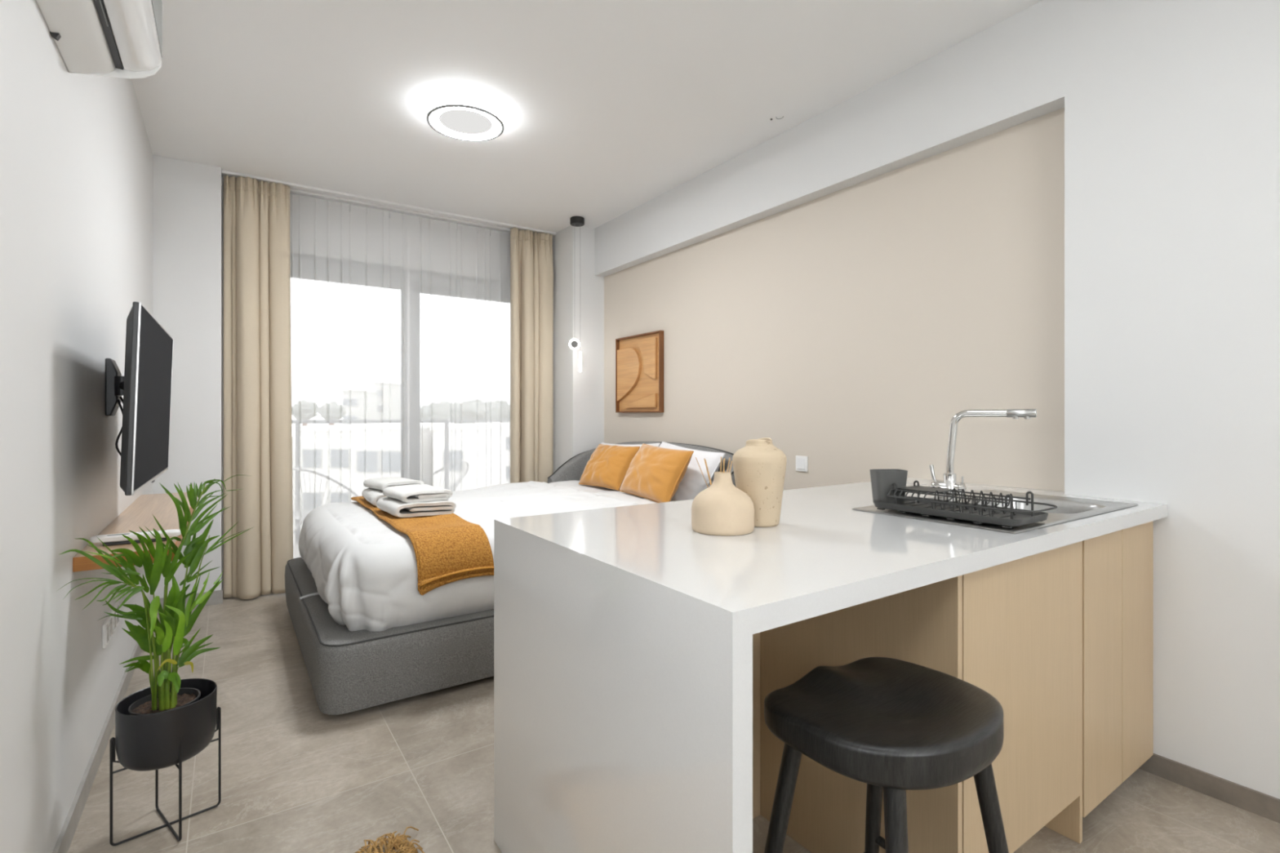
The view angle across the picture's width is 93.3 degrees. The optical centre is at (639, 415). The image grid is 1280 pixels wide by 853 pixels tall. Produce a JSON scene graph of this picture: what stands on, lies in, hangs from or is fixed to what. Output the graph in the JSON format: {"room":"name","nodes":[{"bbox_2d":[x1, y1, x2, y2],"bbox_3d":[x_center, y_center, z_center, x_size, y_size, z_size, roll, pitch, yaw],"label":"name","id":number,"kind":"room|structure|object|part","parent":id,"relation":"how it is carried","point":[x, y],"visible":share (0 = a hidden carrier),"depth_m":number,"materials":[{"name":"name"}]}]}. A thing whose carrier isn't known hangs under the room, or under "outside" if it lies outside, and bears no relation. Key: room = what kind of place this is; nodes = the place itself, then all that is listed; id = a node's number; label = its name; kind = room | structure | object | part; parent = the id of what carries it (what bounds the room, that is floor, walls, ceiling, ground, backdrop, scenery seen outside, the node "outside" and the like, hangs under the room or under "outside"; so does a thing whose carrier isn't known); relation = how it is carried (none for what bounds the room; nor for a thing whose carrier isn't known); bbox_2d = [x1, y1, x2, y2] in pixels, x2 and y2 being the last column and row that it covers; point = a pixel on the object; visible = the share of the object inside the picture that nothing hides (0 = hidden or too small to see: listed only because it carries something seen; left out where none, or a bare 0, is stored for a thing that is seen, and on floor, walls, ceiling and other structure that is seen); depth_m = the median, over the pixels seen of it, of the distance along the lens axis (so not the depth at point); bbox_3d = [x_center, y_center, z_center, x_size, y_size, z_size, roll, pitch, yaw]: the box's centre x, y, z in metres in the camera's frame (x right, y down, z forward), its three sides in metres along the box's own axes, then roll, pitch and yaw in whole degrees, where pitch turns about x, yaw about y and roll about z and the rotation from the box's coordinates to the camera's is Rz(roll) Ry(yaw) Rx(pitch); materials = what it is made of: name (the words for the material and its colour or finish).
{"room":"studio apartment","nodes":[
{"label":"studio apartment","id":0,"kind":"room"},
{"bbox_2d":[0,0,152,852],"bbox_3d":[-0.482,-0.190,-0.039,0.100,2.764,9.880,0,0,-34],"label":"wall","id":1,"kind":"structure","parent":0,"point":[76,153],"depth_m":1.60,"materials":[{"name":"white paint"}]},
{"bbox_2d":[52,627,145,852],"bbox_3d":[-0.316,1.156,-0.184,0.011,0.072,9.252,0,0,-34],"label":"baseboard","id":2,"kind":"structure","parent":1,"relation":"attached to","point":[64,842],"depth_m":1.94,"materials":[{"name":"grey tile"}]},
{"bbox_2d":[35,0,163,79],"bbox_3d":[-1.298,-1.112,1.431,0.210,0.308,0.817,0,0,-34],"label":"air conditioner","id":3,"kind":"object","parent":1,"relation":"attached to","point":[113,38],"visible":1,"depth_m":1.61,"materials":[{"name":"white plastic"}]},
{"bbox_3d":[-1.254,-1.134,1.469,0.087,0.239,0.791,0,0,-34],"label":"panel","id":4,"kind":"part","parent":3,"relation":"part of","materials":[{"name":"white plastic"}]},
{"bbox_2d":[102,614,111,648],"bbox_3d":[-1.962,0.794,2.227,0.012,0.086,0.150,0,0,-34],"label":"wall socket","id":5,"kind":"object","parent":1,"relation":"attached to","point":[107,625],"visible":0.89,"depth_m":2.19,"materials":[{"name":"white plastic"}]},
{"bbox_2d":[106,622,109,644],"bbox_3d":[-1.938,0.794,2.200,0.001,0.064,0.052,0,0,-34],"label":"outlet","id":6,"kind":"object","parent":5,"relation":"attached to","point":[107,624],"depth_m":2.20,"materials":[{"name":"white plastic"}]},
{"bbox_2d":[109,617,111,638],"bbox_3d":[-1.978,0.794,2.258,0.001,0.064,0.052,0,0,-34],"label":"outlet","id":7,"kind":"object","parent":5,"relation":"attached to","point":[110,619],"depth_m":2.25,"materials":[{"name":"white plastic"}]},
{"bbox_2d":[105,358,124,415],"bbox_3d":[-1.861,-0.104,2.196,0.379,0.212,0.071,0,0,32],"label":"tv bracket","id":8,"kind":"object","parent":1,"relation":"attached to","point":[114,381],"visible":0.57,"depth_m":2.22,"materials":[{"name":"black metal"}]},
{"bbox_2d":[115,399,122,455],"bbox_3d":[-1.866,0.059,2.203,0.179,0.237,0.034,0,0,28],"label":"cable","id":9,"kind":"object","parent":8,"relation":"attached to","point":[118,401],"visible":0.41,"depth_m":2.22,"materials":[{"name":"black plastic"}]},
{"bbox_3d":[-1.882,-0.108,2.216,0.215,0.040,0.058,0,0,32],"label":"arm","id":10,"kind":"part","parent":8,"relation":"part of","materials":[{"name":"black metal"}]},
{"bbox_2d":[120,302,173,495],"bbox_3d":[-1.726,-0.045,2.134,0.050,0.560,0.994,0,0,-33],"label":"television","id":11,"kind":"object","parent":8,"relation":"attached to","point":[148,351],"visible":1,"depth_m":1.88,"materials":[{"name":"grey plastic"}]},
{"bbox_3d":[-1.721,-0.049,2.137,0.033,0.554,0.994,0,0,-33],"label":"casing","id":12,"kind":"part","parent":11,"relation":"part of","materials":[{"name":"grey plastic"}]},
{"bbox_2d":[110,602,119,634],"bbox_3d":[-2.060,0.794,2.371,0.012,0.086,0.150,0,0,-34],"label":"wall socket","id":13,"kind":"object","parent":1,"relation":"attached to","point":[115,620],"visible":0.76,"depth_m":2.35,"materials":[{"name":"white plastic"}]},
{"bbox_2d":[113,612,115,630],"bbox_3d":[-2.037,0.794,2.345,0.001,0.064,0.052,0,0,-34],"label":"outlet","id":14,"kind":"object","parent":13,"relation":"attached to","point":[114,617],"depth_m":2.33,"materials":[{"name":"white plastic"}]},
{"bbox_2d":[116,605,119,624],"bbox_3d":[-2.076,0.794,2.403,0.001,0.064,0.052,0,0,-34],"label":"outlet","id":15,"kind":"object","parent":13,"relation":"attached to","point":[117,618],"depth_m":2.40,"materials":[{"name":"white plastic"}]},
{"bbox_2d":[72,492,197,572],"bbox_3d":[-2.022,0.433,2.514,0.236,0.042,1.686,0,0,-34],"label":"wall shelf","id":16,"kind":"object","parent":1,"relation":"attached to","point":[140,513],"visible":0.46,"depth_m":2.31,"materials":[{"name":"brown wood"}]},
{"bbox_2d":[102,537,166,546],"bbox_3d":[-1.647,0.408,1.978,0.160,0.010,0.075,0,0,-34],"label":"box","id":17,"kind":"object","parent":16,"relation":"on","point":[108,544],"visible":0.32,"depth_m":1.93,"materials":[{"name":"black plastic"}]},
{"bbox_2d":[89,528,180,543],"bbox_3d":[-1.638,0.392,1.967,0.230,0.021,0.048,0,0,-30],"label":"book","id":18,"kind":"object","parent":17,"relation":"on","point":[171,533],"visible":0.74,"depth_m":1.94,"materials":[{"name":"white paper"}]},
{"bbox_2d":[152,154,222,599],"bbox_3d":[-2.896,-0.190,3.885,0.339,2.764,0.357,0,0,-34],"label":"wall","id":19,"kind":"structure","parent":0,"point":[187,196],"depth_m":3.75,"materials":[{"name":"white paint"}]},
{"bbox_2d":[157,589,222,613],"bbox_3d":[-2.784,1.149,3.738,0.336,0.085,0.011,0,0,-34],"label":"baseboard","id":20,"kind":"structure","parent":19,"relation":"attached to","point":[216,597],"depth_m":3.80,"materials":[{"name":"white wood"}]},
{"bbox_2d":[222,185,223,589],"bbox_3d":[-1.922,-0.190,4.863,2.373,2.764,0.160,0,0,-34],"label":"wall","id":21,"kind":"structure","parent":0,"point":[222,185],"depth_m":4.13,"materials":[{"name":"white paint"}]},
{"bbox_2d":[552,225,604,472],"bbox_3d":[-0.601,-0.190,5.297,0.298,2.764,0.613,0,0,-34],"label":"wall","id":22,"kind":"structure","parent":0,"point":[578,293],"depth_m":5.05,"materials":[{"name":"white paint"}]},
{"bbox_2d":[131,0,1042,232],"bbox_3d":[0.802,-1.622,0.838,3.210,0.100,9.880,0,0,-34],"label":"ceiling","id":23,"kind":"structure","parent":0,"point":[605,108],"depth_m":2.88,"materials":[{"name":"white paint"}]},
{"bbox_2d":[222,169,555,235],"bbox_3d":[-1.737,-1.564,4.592,2.367,0.016,0.142,0,0,-34],"label":"track","id":24,"kind":"object","parent":23,"relation":"attached to","point":[227,172],"visible":0.78,"depth_m":4.48,"materials":[{"name":"white plastic"}]},
{"bbox_2d":[223,175,293,599],"bbox_3d":[-2.498,-0.185,3.971,0.397,2.731,0.144,0,0,-34],"label":"drape","id":25,"kind":"object","parent":24,"relation":"hanging from","point":[258,433],"visible":1,"depth_m":3.94,"materials":[{"name":"beige fabric"}]},
{"bbox_2d":[289,193,409,558],"bbox_3d":[-2.199,-0.190,4.376,1.025,2.724,0.051,0,0,-34],"label":"sheer curtain","id":26,"kind":"object","parent":24,"relation":"hanging from","point":[350,273],"visible":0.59,"depth_m":4.42,"materials":[{"name":"white fabric"}]},
{"bbox_2d":[407,214,510,491],"bbox_3d":[-1.331,-0.190,4.963,1.100,2.724,0.060,0,0,-34],"label":"sheer curtain","id":27,"kind":"object","parent":24,"relation":"hanging from","point":[460,273],"visible":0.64,"depth_m":4.89,"materials":[{"name":"white fabric"}]},
{"bbox_2d":[510,226,553,483],"bbox_3d":[-0.894,-0.185,5.085,0.378,2.730,0.119,0,0,-34],"label":"drape","id":28,"kind":"object","parent":24,"relation":"hanging from","point":[531,266],"visible":0.73,"depth_m":5.05,"materials":[{"name":"beige fabric"}]},
{"bbox_2d":[426,102,503,141],"bbox_3d":[-0.900,-1.538,3.127,0.383,0.068,0.383,0,0,-34],"label":"ceiling lamp","id":29,"kind":"object","parent":23,"relation":"attached to","point":[467,122],"visible":1,"depth_m":3.12,"materials":[{"name":"white plastic"}]},
{"bbox_2d":[568,216,584,371],"bbox_3d":[-0.504,-0.960,4.817,0.123,1.224,0.114,0,0,-34],"label":"pendant lamp","id":30,"kind":"object","parent":23,"relation":"hanging from","point":[577,221],"visible":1,"depth_m":4.80,"materials":[{"name":"black"}]},
{"bbox_3d":[-0.477,-0.428,4.815,0.019,0.160,0.019,0,0,-34],"label":"light rod","id":31,"kind":"part","parent":30,"relation":"part of","materials":[{"name":"white"}]},
{"bbox_2d":[595,0,1064,276],"bbox_3d":[0.630,-1.374,3.678,0.091,0.396,3.450,0,0,-34],"label":"beam","id":32,"kind":"structure","parent":23,"relation":"attached to","point":[1010,73],"depth_m":2.89,"materials":[{"name":"white paint"}]},
{"bbox_2d":[67,589,1279,852],"bbox_3d":[0.802,1.242,0.838,3.210,0.100,9.880,0,0,-34],"label":"floor","id":33,"kind":"structure","parent":0,"point":[296,777],"depth_m":1.95,"materials":[{"name":"tile"}]},
{"bbox_2d":[109,706,221,846],"bbox_3d":[-1.370,1.040,1.756,0.198,0.304,0.167,0,0,-6],"label":"plant stand","id":34,"kind":"object","parent":33,"relation":"on","point":[112,741],"visible":0.76,"depth_m":1.69,"materials":[{"name":"black metal"}]},
{"bbox_2d":[115,678,217,771],"bbox_3d":[-1.370,0.898,1.755,0.233,0.170,0.233,0,0,-34],"label":"planter pot","id":35,"kind":"object","parent":34,"relation":"on","point":[148,742],"visible":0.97,"depth_m":1.67,"materials":[{"name":"black"}]},
{"bbox_2d":[128,688,200,715],"bbox_3d":[-1.377,0.896,1.753,0.165,0.138,0.165,0,0,-34],"label":"soil","id":36,"kind":"object","parent":35,"relation":"in","point":[185,696],"visible":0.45,"depth_m":1.76,"materials":[{"name":"grey"}]},
{"bbox_2d":[58,475,253,711],"bbox_3d":[-1.337,0.521,1.740,0.217,0.660,0.503,0,0,1],"label":"palm plant","id":37,"kind":"object","parent":36,"relation":"in","point":[176,620],"visible":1,"depth_m":1.70,"materials":[{"name":"green plant"}]},
{"bbox_3d":[-1.371,1.043,1.756,0.236,0.298,0.006,0,0,38],"label":"leg frame","id":38,"kind":"part","parent":34,"relation":"part of","materials":[{"name":"black metal"}]},
{"bbox_2d":[355,826,424,852],"bbox_3d":[-0.662,1.171,1.269,0.621,0.042,0.792,0,0,34],"label":"jute rug","id":39,"kind":"object","parent":33,"relation":"on","point":[397,842],"visible":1,"depth_m":1.64,"materials":[{"name":"beige wicker"}]},
{"bbox_2d":[284,441,735,715],"bbox_3d":[-0.755,0.691,3.659,2.305,1.002,1.865,0,0,-34],"label":"bed","id":40,"kind":"object","parent":33,"relation":"on","point":[348,671],"visible":0.28,"depth_m":2.52,"materials":[{"name":"grey fabric"}]},
{"bbox_2d":[298,480,675,631],"bbox_3d":[-0.814,0.686,3.635,2.084,0.432,1.700,0,0,-34],"label":"duvet","id":41,"kind":"object","parent":40,"relation":"on","point":[364,568],"visible":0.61,"depth_m":2.70,"materials":[{"name":"white fabric"}]},
{"bbox_2d":[351,496,493,595],"bbox_3d":[-1.221,0.629,3.239,0.351,0.246,1.574,0,0,-34],"label":"throw blanket","id":42,"kind":"object","parent":41,"relation":"on","point":[448,548],"visible":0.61,"depth_m":2.66,"materials":[{"name":"orange fabric"}]},
{"bbox_2d":[361,488,386,506],"bbox_3d":[-1.455,0.472,3.587,0.325,0.071,0.412,0,0,-34],"label":"folded towel","id":43,"kind":"object","parent":42,"relation":"on","point":[371,495],"visible":0.33,"depth_m":3.44,"materials":[{"name":"white fabric"}]},
{"bbox_2d":[363,476,424,490],"bbox_3d":[-1.475,0.408,3.616,0.246,0.061,0.327,0,0,-43],"label":"folded towel","id":44,"kind":"object","parent":43,"relation":"on","point":[377,483],"visible":0.78,"depth_m":3.54,"materials":[{"name":"white fabric"}]},
{"bbox_2d":[376,496,456,517],"bbox_3d":[-1.187,0.471,3.195,0.325,0.072,0.403,0,0,-34],"label":"folded towel","id":45,"kind":"object","parent":42,"relation":"on","point":[396,508],"visible":0.79,"depth_m":3.06,"materials":[{"name":"white fabric"}]},
{"bbox_2d":[382,484,452,502],"bbox_3d":[-1.180,0.409,3.201,0.266,0.060,0.327,0,0,-39],"label":"folded towel","id":46,"kind":"object","parent":45,"relation":"on","point":[415,493],"visible":1,"depth_m":3.10,"materials":[{"name":"white fabric"}]},
{"bbox_2d":[578,444,639,490],"bbox_3d":[-0.224,0.357,4.261,0.242,0.289,0.488,0,0,-34],"label":"velvet cushion","id":47,"kind":"object","parent":41,"relation":"on","point":[607,467],"visible":0.97,"depth_m":4.15,"materials":[{"name":"orange fabric"}]},
{"bbox_2d":[619,443,693,502],"bbox_3d":[0.088,0.350,3.703,0.226,0.328,0.613,0,0,-28],"label":"velvet cushion","id":48,"kind":"object","parent":41,"relation":"on","point":[655,473],"visible":0.98,"depth_m":3.56,"materials":[{"name":"orange fabric"}]},
{"bbox_2d":[600,442,660,448],"bbox_3d":[-0.164,0.424,4.465,0.278,0.462,0.732,0,0,-40],"label":"bed pillow","id":49,"kind":"object","parent":40,"relation":"on","point":[603,443],"visible":0.1,"depth_m":4.43,"materials":[{"name":"white fabric"}]},
{"bbox_3d":[-0.007,0.666,4.170,0.494,0.952,1.865,0,0,-34],"label":"headboard","id":50,"kind":"part","parent":40,"relation":"part of","materials":[{"name":"fabric"}]},
{"bbox_2d":[658,441,725,501],"bbox_3d":[0.228,0.407,3.831,0.280,0.456,0.723,0,0,-28],"label":"bed pillow","id":51,"kind":"object","parent":40,"relation":"on","point":[693,482],"visible":0.34,"depth_m":3.59,"materials":[{"name":"white fabric"}]},
{"bbox_2d":[752,632,759,818],"bbox_3d":[0.084,0.763,1.625,0.652,0.858,0.018,0,0,-34],"label":"panel","id":52,"kind":"object","parent":33,"relation":"on","point":[756,637],"visible":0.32,"depth_m":1.79,"materials":[{"name":"brown wood"}]},
{"bbox_2d":[493,477,1167,852],"bbox_3d":[0.699,0.742,1.865,2.021,0.900,0.968,0,0,-34],"label":"countertop","id":53,"kind":"structure","parent":33,"relation":"on","point":[623,636],"depth_m":1.24,"materials":[{"name":"white stone"}]},
{"bbox_3d":[-0.119,0.742,1.306,0.041,0.900,0.968,0,0,-34],"label":"waterfall panel","id":54,"kind":"part","parent":53,"relation":"part of","materials":[{"name":"white stone"}]},
{"bbox_2d":[691,471,754,536],"bbox_3d":[0.210,0.218,1.536,0.158,0.148,0.158,0,0,-34],"label":"vase","id":55,"kind":"object","parent":53,"relation":"on","point":[722,508],"visible":1,"depth_m":1.48,"materials":[{"name":"beige ceramic"}]},
{"bbox_2d":[732,437,786,527],"bbox_3d":[0.322,0.176,1.621,0.146,0.231,0.141,0,0,-30],"label":"vase","id":56,"kind":"object","parent":53,"relation":"on","point":[759,467],"visible":0.92,"depth_m":1.57,"materials":[{"name":"beige ceramic"}]},
{"bbox_2d":[928,408,1036,498],"bbox_3d":[1.160,0.134,2.063,0.323,0.310,0.056,0,0,41],"label":"tap","id":57,"kind":"object","parent":53,"relation":"on","point":[949,482],"visible":0.86,"depth_m":2.10,"materials":[{"name":"silver metal"}]},
{"bbox_3d":[1.047,0.208,2.161,0.015,0.063,0.024,0,0,-34],"label":"lever","id":58,"kind":"part","parent":57,"relation":"part of","materials":[{"name":"metal"}]},
{"bbox_3d":[1.152,0.095,2.075,0.184,0.229,0.025,0,0,38],"label":"spout","id":59,"kind":"part","parent":57,"relation":"part of","materials":[{"name":"silver metal"}]},
{"bbox_2d":[851,489,1138,533],"bbox_3d":[1.138,0.365,1.918,0.849,0.156,0.472,0,0,-34],"label":"sink","id":60,"kind":"object","parent":53,"relation":"in","point":[1069,508],"visible":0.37,"depth_m":1.94,"materials":[{"name":"metal"}]},
{"bbox_2d":[873,480,1057,528],"bbox_3d":[0.909,0.244,1.718,0.214,0.084,0.452,0,0,-34],"label":"dish rack","id":61,"kind":"object","parent":60,"relation":"on","point":[1007,517],"visible":0.99,"depth_m":1.68,"materials":[{"name":"grey plastic"}]},
{"bbox_2d":[869,469,907,504],"bbox_3d":[0.768,0.221,1.861,0.100,0.104,0.079,0,0,-6],"label":"utensil cup","id":62,"kind":"object","parent":61,"relation":"hanging from","point":[882,480],"visible":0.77,"depth_m":1.84,"materials":[{"name":"grey plastic"}]},
{"bbox_3d":[0.763,0.237,1.812,0.006,0.070,0.019,0,0,-34],"label":"corner post","id":63,"kind":"part","parent":61,"relation":"part of","materials":[{"name":"grey metal"}]},
{"bbox_3d":[0.859,0.237,1.877,0.006,0.070,0.019,0,0,-34],"label":"corner post","id":64,"kind":"part","parent":61,"relation":"part of","materials":[{"name":"grey"}]},
{"bbox_3d":[0.850,0.224,1.677,0.005,0.005,0.321,0,0,-34],"label":"rail","id":65,"kind":"part","parent":61,"relation":"part of","materials":[{"name":"grey metal"}]},
{"bbox_2d":[873,496,1048,528],"bbox_3d":[0.905,0.274,1.737,0.198,0.024,0.416,0,0,-34],"label":"tray","id":66,"kind":"object","parent":61,"relation":"on","point":[979,516],"depth_m":1.67,"materials":[{"name":"grey plastic"}]},
{"bbox_3d":[0.953,0.224,1.747,0.005,0.005,0.321,0,0,-34],"label":"rail","id":67,"kind":"part","parent":61,"relation":"part of","materials":[{"name":"grey metal"}]},
{"bbox_3d":[0.944,0.237,1.547,0.006,0.070,0.019,0,0,-34],"label":"corner post","id":68,"kind":"part","parent":61,"relation":"part of","materials":[{"name":"grey metal"}]},
{"bbox_3d":[1.040,0.237,1.612,0.006,0.070,0.019,0,0,-34],"label":"corner post","id":69,"kind":"part","parent":61,"relation":"part of","materials":[{"name":"grey metal"}]},
{"bbox_3d":[0.207,0.255,1.668,0.052,0.074,0.052,0,0,-34],"label":"bottle","id":70,"kind":"object","parent":53,"relation":"on","visible":0},
{"bbox_2d":[695,457,708,487],"bbox_3d":[0.179,0.177,1.661,0.055,0.126,0.002,0,0,-12],"label":"stick","id":71,"kind":"object","parent":70,"relation":"in","point":[695,457],"visible":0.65,"depth_m":1.66,"materials":[{"name":"wood"}]},
{"bbox_2d":[703,458,711,485],"bbox_3d":[0.192,0.179,1.661,0.036,0.122,0.003,0,0,-23],"label":"stick","id":72,"kind":"object","parent":70,"relation":"in","point":[704,459],"visible":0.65,"depth_m":1.66,"materials":[{"name":"wood"}]},
{"bbox_2d":[705,459,711,484],"bbox_3d":[0.194,0.180,1.662,0.037,0.119,0.003,0,0,-25],"label":"stick","id":73,"kind":"object","parent":70,"relation":"in","point":[705,460],"visible":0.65,"depth_m":1.66,"materials":[{"name":"wood"}]},
{"bbox_2d":[764,657,1008,852],"bbox_3d":[0.463,0.859,1.140,0.435,0.671,0.385,0,0,-34],"label":"bar stool","id":74,"kind":"object","parent":33,"relation":"on","point":[894,726],"visible":1,"depth_m":1.09,"materials":[{"name":"black wood"}]},
{"bbox_3d":[0.249,0.888,1.162,0.141,0.611,0.035,0,0,13],"label":"leg","id":75,"kind":"part","parent":74,"relation":"part of","materials":[{"name":"black wood"}]},
{"bbox_3d":[0.520,0.888,1.347,0.035,0.611,0.141,0,0,9],"label":"leg","id":76,"kind":"part","parent":74,"relation":"part of","materials":[{"name":"black wood"}]},
{"bbox_3d":[0.467,0.557,1.133,0.412,0.066,0.342,0,0,-34],"label":"seat","id":77,"kind":"part","parent":74,"relation":"part of","materials":[{"name":"black wood"}]},
{"bbox_3d":[0.406,0.888,0.932,0.035,0.611,0.141,0,0,9],"label":"leg","id":78,"kind":"part","parent":74,"relation":"part of","materials":[{"name":"black wood"}]},
{"bbox_3d":[0.677,0.888,1.117,0.141,0.611,0.035,0,0,13],"label":"leg","id":79,"kind":"part","parent":74,"relation":"part of","materials":[{"name":"black wood"}]},
{"bbox_2d":[760,541,1080,852],"bbox_3d":[0.786,0.763,1.746,0.642,0.858,0.609,0,0,-34],"label":"base cabinet","id":80,"kind":"object","parent":33,"relation":"on","point":[1011,631],"visible":0.43,"depth_m":1.51,"materials":[{"name":"brown wood"}]},
{"bbox_3d":[0.528,0.763,1.571,0.018,0.858,0.608,0,0,-34],"label":"panel","id":81,"kind":"part","parent":80,"relation":"part of","materials":[{"name":"brown wood"}]},
{"bbox_3d":[0.960,0.696,1.508,0.618,0.714,0.019,0,0,-34],"label":"door","id":82,"kind":"part","parent":80,"relation":"part of","materials":[{"name":"brown wood"}]},
{"bbox_2d":[1044,520,1153,844],"bbox_3d":[1.297,0.763,2.095,0.591,0.858,0.609,0,0,-34],"label":"base cabinet","id":83,"kind":"object","parent":33,"relation":"on","point":[1117,567],"visible":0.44,"depth_m":1.81,"materials":[{"name":"brown wood"}]},
{"bbox_3d":[1.059,0.763,1.935,0.018,0.858,0.606,0,0,-34],"label":"panel","id":84,"kind":"part","parent":83,"relation":"part of","materials":[{"name":"brown wood"}]},
{"bbox_3d":[1.352,0.732,1.776,0.281,0.786,0.019,0,0,-34],"label":"door","id":85,"kind":"part","parent":83,"relation":"part of","materials":[{"name":"brown wood"}]},
{"bbox_3d":[1.582,0.732,1.933,0.270,0.786,0.019,0,0,-34],"label":"door","id":86,"kind":"part","parent":83,"relation":"part of","materials":[{"name":"brown wood"}]},
{"bbox_2d":[604,107,1064,491],"bbox_3d":[0.491,-0.190,4.051,0.100,2.764,4.223,0,0,-34],"label":"wall niche","id":87,"kind":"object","parent":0,"point":[847,329],"visible":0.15,"depth_m":2.94,"materials":[{"name":"beige paint"}]},
{"bbox_2d":[615,330,663,413],"bbox_3d":[-0.011,-0.321,4.662,0.040,0.598,0.608,0,0,-34],"label":"wall art","id":88,"kind":"object","parent":87,"relation":"attached to","point":[639,358],"visible":1,"depth_m":4.64,"materials":[{"name":"brown wood"}]},
{"bbox_2d":[795,455,808,471],"bbox_3d":[0.897,0.269,3.356,0.014,0.086,0.083,0,0,-34],"label":"light switch","id":89,"kind":"object","parent":87,"relation":"attached to","point":[802,462],"visible":1,"depth_m":3.35,"materials":[{"name":"white plastic"}]},
{"bbox_2d":[1064,0,1279,799],"bbox_3d":[3.239,-0.190,-0.054,0.190,2.764,5.657,0,0,-34],"label":"wall","id":90,"kind":"structure","parent":0,"point":[1172,107],"depth_m":1.94,"materials":[{"name":"white paint"}]},
{"bbox_2d":[1137,753,1279,823],"bbox_3d":[3.172,1.159,-0.135,0.011,0.066,5.399,0,0,-34],"label":"baseboard","id":91,"kind":"structure","parent":90,"relation":"attached to","point":[1259,803],"depth_m":1.88,"materials":[{"name":"tile"}]}
]}

